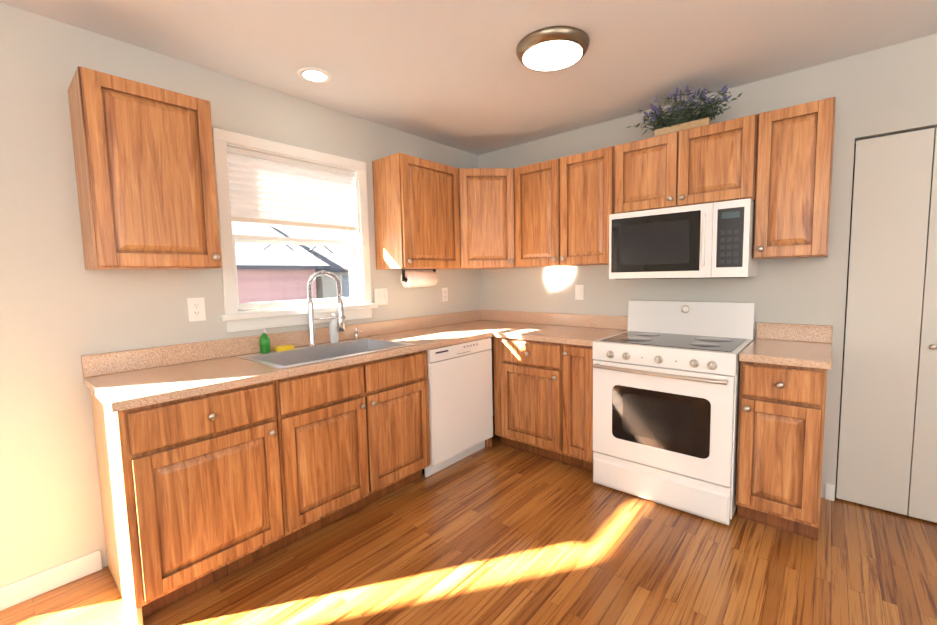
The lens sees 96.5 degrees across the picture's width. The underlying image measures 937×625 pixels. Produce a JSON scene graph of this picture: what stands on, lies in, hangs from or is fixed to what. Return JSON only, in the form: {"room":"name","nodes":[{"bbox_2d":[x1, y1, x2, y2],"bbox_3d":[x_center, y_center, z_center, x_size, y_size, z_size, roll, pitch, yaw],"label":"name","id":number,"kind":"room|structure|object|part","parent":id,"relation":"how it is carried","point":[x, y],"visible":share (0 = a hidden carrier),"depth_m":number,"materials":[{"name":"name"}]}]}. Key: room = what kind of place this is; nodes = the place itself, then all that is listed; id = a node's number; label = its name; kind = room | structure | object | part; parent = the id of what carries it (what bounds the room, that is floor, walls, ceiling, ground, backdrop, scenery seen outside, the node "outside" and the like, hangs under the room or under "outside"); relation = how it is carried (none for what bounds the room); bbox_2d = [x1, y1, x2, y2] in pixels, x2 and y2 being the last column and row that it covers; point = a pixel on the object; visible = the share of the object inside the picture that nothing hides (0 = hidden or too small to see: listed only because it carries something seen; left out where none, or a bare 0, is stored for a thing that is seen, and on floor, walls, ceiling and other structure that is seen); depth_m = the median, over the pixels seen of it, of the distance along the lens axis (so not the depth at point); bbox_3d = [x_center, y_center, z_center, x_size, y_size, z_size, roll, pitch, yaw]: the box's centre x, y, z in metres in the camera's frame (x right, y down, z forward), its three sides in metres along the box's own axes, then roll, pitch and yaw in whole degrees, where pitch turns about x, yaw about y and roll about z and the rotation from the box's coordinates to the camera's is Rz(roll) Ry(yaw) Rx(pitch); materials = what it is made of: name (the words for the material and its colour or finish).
{"room":"kitchen","nodes":[
{"label":"kitchen","id":0,"kind":"room"},
{"bbox_2d":[0,3,480,586],"bbox_3d":[-1.743,-0.031,1.998,0.150,2.460,5.800,3,6,41],"label":"wall","id":1,"kind":"structure","parent":0,"point":[62,309],"depth_m":1.86,"materials":[{"name":"grey paint"}]},
{"bbox_2d":[0,550,101,610],"bbox_3d":[-2.588,1.262,0.970,0.012,0.095,2.642,3,6,41],"label":"baseboard","id":2,"kind":"structure","parent":1,"relation":"attached to","point":[25,589],"depth_m":1.83,"materials":[{"name":"white"}]},
{"bbox_2d":[68,66,221,269],"bbox_3d":[-1.454,-0.592,1.912,0.348,0.780,0.460,3,6,41],"label":"upper cabinet","id":3,"kind":"object","parent":1,"relation":"attached to","point":[145,173],"visible":1,"depth_m":1.79,"materials":[{"name":"brown wood"}]},
{"bbox_2d":[187,297,205,321],"bbox_3d":[-1.444,-0.016,2.220,0.008,0.124,0.080,3,6,41],"label":"outlet","id":4,"kind":"object","parent":1,"relation":"attached to","point":[196,308],"visible":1,"depth_m":2.22,"materials":[{"name":"white plastic"}]},
{"bbox_2d":[212,128,377,332],"bbox_3d":[-1.084,-0.479,2.691,0.205,1.106,1.037,3,6,41],"label":"window","id":5,"kind":"structure","parent":1,"relation":"in","point":[234,318],"depth_m":2.59,"materials":[{"name":"white wood"}]},
{"bbox_2d":[227,146,356,230],"bbox_3d":[-1.078,-0.752,2.657,0.030,0.409,0.827,3,6,41],"label":"window blind","id":6,"kind":"object","parent":5,"relation":"attached to","point":[270,189],"visible":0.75,"depth_m":2.60,"materials":[{"name":"fabric"}]},
{"bbox_3d":[-1.115,-0.502,2.716,0.065,0.918,0.833,3,6,41],"label":"window sash","id":7,"kind":"part","parent":5,"relation":"part of","materials":[{"name":"clear glass"}]},
{"bbox_2d":[374,288,387,304],"bbox_3d":[-0.653,-0.118,3.128,0.012,0.122,0.124,3,6,41],"label":"light switch","id":8,"kind":"object","parent":1,"relation":"attached to","point":[380,296],"visible":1,"depth_m":3.13,"materials":[{"name":"white plastic"}]},
{"bbox_2d":[372,153,460,269],"bbox_3d":[-0.367,-0.722,3.165,0.348,0.780,0.588,3,6,41],"label":"upper cabinet","id":9,"kind":"object","parent":1,"relation":"attached to","point":[416,214],"visible":1,"depth_m":3.00,"materials":[{"name":"brown wood"}]},
{"bbox_2d":[400,269,437,287],"bbox_3d":[-0.374,-0.264,3.203,0.120,0.136,0.330,3,6,41],"label":"paper towel holder","id":10,"kind":"object","parent":9,"relation":"attached to","point":[408,279],"visible":1,"depth_m":3.14,"materials":[{"name":"white paper"}]},
{"bbox_2d":[441,288,447,301],"bbox_3d":[-0.206,-0.156,3.646,0.008,0.120,0.072,3,6,41],"label":"outlet","id":11,"kind":"object","parent":1,"relation":"attached to","point":[444,294],"visible":1,"depth_m":3.64,"materials":[{"name":"white plastic"}]},
{"bbox_2d":[0,415,936,624],"bbox_3d":[0.201,1.311,0.848,4.700,0.100,6.400,3,6,41],"label":"floor","id":12,"kind":"structure","parent":0,"point":[497,533],"depth_m":1.90,"materials":[{"name":"brown wood"}]},
{"bbox_2d":[91,376,306,624],"bbox_3d":[-1.278,0.755,1.991,0.620,0.876,0.645,3,6,41],"label":"base cabinet","id":13,"kind":"object","parent":12,"relation":"on","point":[199,492],"depth_m":1.74,"materials":[{"name":"brown wood"}]},
{"bbox_2d":[295,350,429,534],"bbox_3d":[-0.820,0.701,2.518,0.620,0.876,1.039,3,6,41],"label":"base cabinet","id":14,"kind":"object","parent":12,"relation":"on","point":[364,437],"depth_m":2.31,"materials":[{"name":"brown wood"}]},
{"bbox_2d":[81,311,520,412],"bbox_3d":[-0.565,0.165,2.751,0.660,0.138,2.853,3,6,41],"label":"countertop","id":15,"kind":"structure","parent":14,"relation":"on","point":[117,381],"depth_m":2.11,"materials":[{"name":"laminate"}]},
{"bbox_2d":[237,337,414,368],"bbox_3d":[-0.810,0.323,2.487,0.526,0.206,0.856,3,6,41],"label":"sink","id":16,"kind":"object","parent":15,"relation":"in","point":[297,356],"visible":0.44,"depth_m":2.59,"materials":[{"name":"silver metal"}]},
{"bbox_2d":[259,328,270,353],"bbox_3d":[-1.172,0.161,2.405,0.055,0.146,0.056,3,6,41],"label":"soap bottle","id":17,"kind":"object","parent":16,"relation":"on","point":[264,341],"visible":1,"depth_m":2.39,"materials":[{"name":"green plastic"}]},
{"bbox_2d":[274,344,293,351],"bbox_3d":[-1.099,0.212,2.494,0.060,0.026,0.100,3,6,41],"label":"sponge","id":18,"kind":"object","parent":16,"relation":"on","point":[283,348],"visible":0.98,"depth_m":2.47,"materials":[{"name":"yellow"}]},
{"bbox_2d":[329,314,338,342],"bbox_3d":[-0.882,0.104,2.739,0.057,0.190,0.058,3,6,41],"label":"bottle","id":19,"kind":"object","parent":16,"relation":"on","point":[334,335],"visible":0.92,"depth_m":2.72,"materials":[{"name":"white plastic"}]},
{"bbox_2d":[354,328,361,339],"bbox_3d":[-0.752,0.148,2.856,0.081,0.076,0.034,3,6,41],"label":"soap pump","id":20,"kind":"object","parent":16,"relation":"on","point":[356,330],"visible":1,"depth_m":2.86,"materials":[{"name":"silver metal"}]},
{"bbox_2d":[307,270,344,346],"bbox_3d":[-0.911,-0.029,2.643,0.184,0.473,0.208,3,6,41],"label":"faucet","id":21,"kind":"object","parent":15,"relation":"on","point":[340,317],"visible":1,"depth_m":2.61,"materials":[{"name":"silver metal"}]},
{"bbox_2d":[422,337,492,476],"bbox_3d":[-0.252,0.637,3.144,0.602,0.872,0.638,3,6,41],"label":"dishwasher","id":22,"kind":"object","parent":12,"relation":"on","point":[459,379],"visible":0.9,"depth_m":2.91,"materials":[{"name":"white painted metal"},{"name":"white plastic"}]},
{"bbox_2d":[485,437,491,447],"bbox_3d":[-0.057,0.609,3.422,0.588,0.872,0.028,3,6,41],"label":"cabinet filler","id":23,"kind":"object","parent":12,"relation":"on","point":[488,443],"visible":0.14,"depth_m":3.27,"materials":[{"name":"brown wood"}]},
{"bbox_2d":[493,337,594,471],"bbox_3d":[0.690,0.613,3.172,0.824,0.875,0.648,3,6,41],"label":"base cabinet","id":24,"kind":"object","parent":12,"relation":"on","point":[543,399],"visible":0.71,"depth_m":2.92,"materials":[{"name":"brown wood"}]},
{"bbox_2d":[493,311,627,346],"bbox_3d":[0.702,0.107,3.117,0.776,0.138,0.638,3,6,41],"label":"countertop","id":25,"kind":"structure","parent":24,"relation":"on","point":[574,329],"depth_m":3.22,"materials":[{"name":"laminate"}]},
{"bbox_2d":[593,300,755,525],"bbox_3d":[1.252,0.519,2.594,0.758,1.138,0.726,3,6,41],"label":"range","id":26,"kind":"object","parent":12,"relation":"on","point":[666,380],"visible":1,"depth_m":2.39,"materials":[{"name":"white metal"}]},
{"bbox_2d":[735,361,826,539],"bbox_3d":[1.717,0.667,2.286,0.340,0.875,0.648,3,6,41],"label":"base cabinet","id":27,"kind":"object","parent":12,"relation":"on","point":[781,419],"visible":0.96,"depth_m":2.06,"materials":[{"name":"brown wood"}]},
{"bbox_2d":[739,322,832,369],"bbox_3d":[1.716,0.160,2.245,0.356,0.138,0.634,3,6,41],"label":"countertop","id":28,"kind":"structure","parent":27,"relation":"on","point":[799,345],"depth_m":2.30,"materials":[{"name":"laminate"}]},
{"bbox_2d":[0,0,936,155],"bbox_3d":[0.148,-1.239,0.630,4.700,0.100,6.400,3,6,41],"label":"ceiling","id":29,"kind":"structure","parent":0,"point":[457,74],"depth_m":2.06,"materials":[{"name":"white paint"}]},
{"bbox_2d":[297,67,331,82],"bbox_3d":[-0.849,-1.308,2.312,0.180,0.006,0.180,3,6,41],"label":"recessed light","id":30,"kind":"object","parent":29,"relation":"in","point":[313,75],"visible":1,"depth_m":2.31,"materials":[{"name":"white"}]},
{"bbox_2d":[516,26,588,71],"bbox_3d":[0.416,-1.284,2.079,0.356,0.066,0.356,3,6,41],"label":"flush ceiling light","id":31,"kind":"object","parent":29,"relation":"attached to","point":[551,48],"visible":1,"depth_m":2.00,"materials":[{"name":"brown"}]},
{"bbox_2d":[478,34,936,500],"bbox_3d":[1.882,-0.158,2.591,4.550,2.460,0.150,3,6,41],"label":"wall","id":32,"kind":"structure","parent":0,"point":[888,90],"depth_m":2.44,"materials":[{"name":"grey paint"}]},
{"bbox_2d":[449,310,516,313],"bbox_3d":[0.159,0.078,3.585,0.480,0.138,0.638,3,6,41],"label":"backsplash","id":33,"kind":"structure","parent":32,"relation":"attached to","point":[474,311],"depth_m":3.88,"materials":[{"name":"laminate"}]},
{"bbox_2d":[458,168,534,268],"bbox_3d":[0.135,-0.763,3.528,0.631,0.780,0.623,3,6,41],"label":"upper cabinet","id":34,"kind":"object","parent":32,"relation":"attached to","point":[487,215],"visible":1,"depth_m":3.31,"materials":[{"name":"brown wood"}]},
{"bbox_2d":[514,146,614,266],"bbox_3d":[0.758,-0.746,3.171,0.802,0.780,0.348,3,6,41],"label":"upper cabinet","id":35,"kind":"object","parent":32,"relation":"attached to","point":[564,208],"visible":0.98,"depth_m":3.03,"materials":[{"name":"brown wood"}]},
{"bbox_2d":[575,285,583,299],"bbox_3d":[0.886,-0.161,3.344,0.072,0.120,0.012,3,6,41],"label":"light switch","id":36,"kind":"object","parent":32,"relation":"attached to","point":[579,292],"visible":1,"depth_m":3.34,"materials":[{"name":"white plastic"}]},
{"bbox_2d":[614,114,757,213],"bbox_3d":[1.357,-0.875,2.638,0.786,0.458,0.348,3,6,41],"label":"upper cabinet","id":37,"kind":"object","parent":32,"relation":"attached to","point":[713,163],"visible":0.98,"depth_m":2.49,"materials":[{"name":"brown wood"}]},
{"bbox_2d":[609,198,758,278],"bbox_3d":[1.335,-0.428,2.632,0.768,0.425,0.452,3,6,41],"label":"microwave","id":38,"kind":"object","parent":37,"relation":"attached to","point":[711,240],"visible":1,"depth_m":2.44,"materials":[{"name":"white"}]},
{"bbox_2d":[627,84,741,136],"bbox_3d":[1.290,-1.227,2.542,0.631,0.258,0.283,3,6,41],"label":"planter","id":39,"kind":"object","parent":37,"relation":"on","point":[688,118],"visible":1,"depth_m":2.50,"materials":[{"name":"brown wood"}]},
{"bbox_2d":[753,97,835,259],"bbox_3d":[1.779,-0.692,2.291,0.316,0.780,0.348,3,6,41],"label":"upper cabinet","id":40,"kind":"object","parent":32,"relation":"attached to","point":[794,162],"visible":1,"depth_m":2.18,"materials":[{"name":"brown wood"}]},
{"bbox_2d":[825,483,834,500],"bbox_3d":[2.768,1.075,1.839,1.826,0.095,0.012,3,6,41],"label":"baseboard","id":41,"kind":"structure","parent":32,"relation":"attached to","point":[829,491],"depth_m":2.42,"materials":[{"name":"white"}]},
{"bbox_2d":[836,127,936,522],"bbox_3d":[2.544,0.098,1.960,1.154,2.006,0.063,3,6,41],"label":"closet door","id":42,"kind":"structure","parent":32,"relation":"in","point":[891,223],"depth_m":2.21,"materials":[{"name":"white paint"}]},
{"bbox_2d":[837,134,934,471],"bbox_3d":[2.826,-0.150,2.269,1.470,2.460,0.600,3,6,41],"label":"wall","id":43,"kind":"structure","parent":0,"point":[846,301],"depth_m":2.82,"materials":[{"name":"grey paint"}]},
{"label":"outside","id":44,"kind":"structure","parent":0,"visible":0},
{"bbox_3d":[-22.568,2.473,23.989,59.830,0.200,80.000,3,6,41],"label":"ground","id":45,"kind":"structure","parent":44,"visible":0},
{"bbox_2d":[232,222,349,302],"bbox_3d":[-11.723,-1.551,19.071,23.340,8.200,12.400,3,6,41],"label":"house","id":46,"kind":"structure","parent":45,"relation":"on","point":[246,273],"depth_m":10.65,"materials":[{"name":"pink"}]}
]}

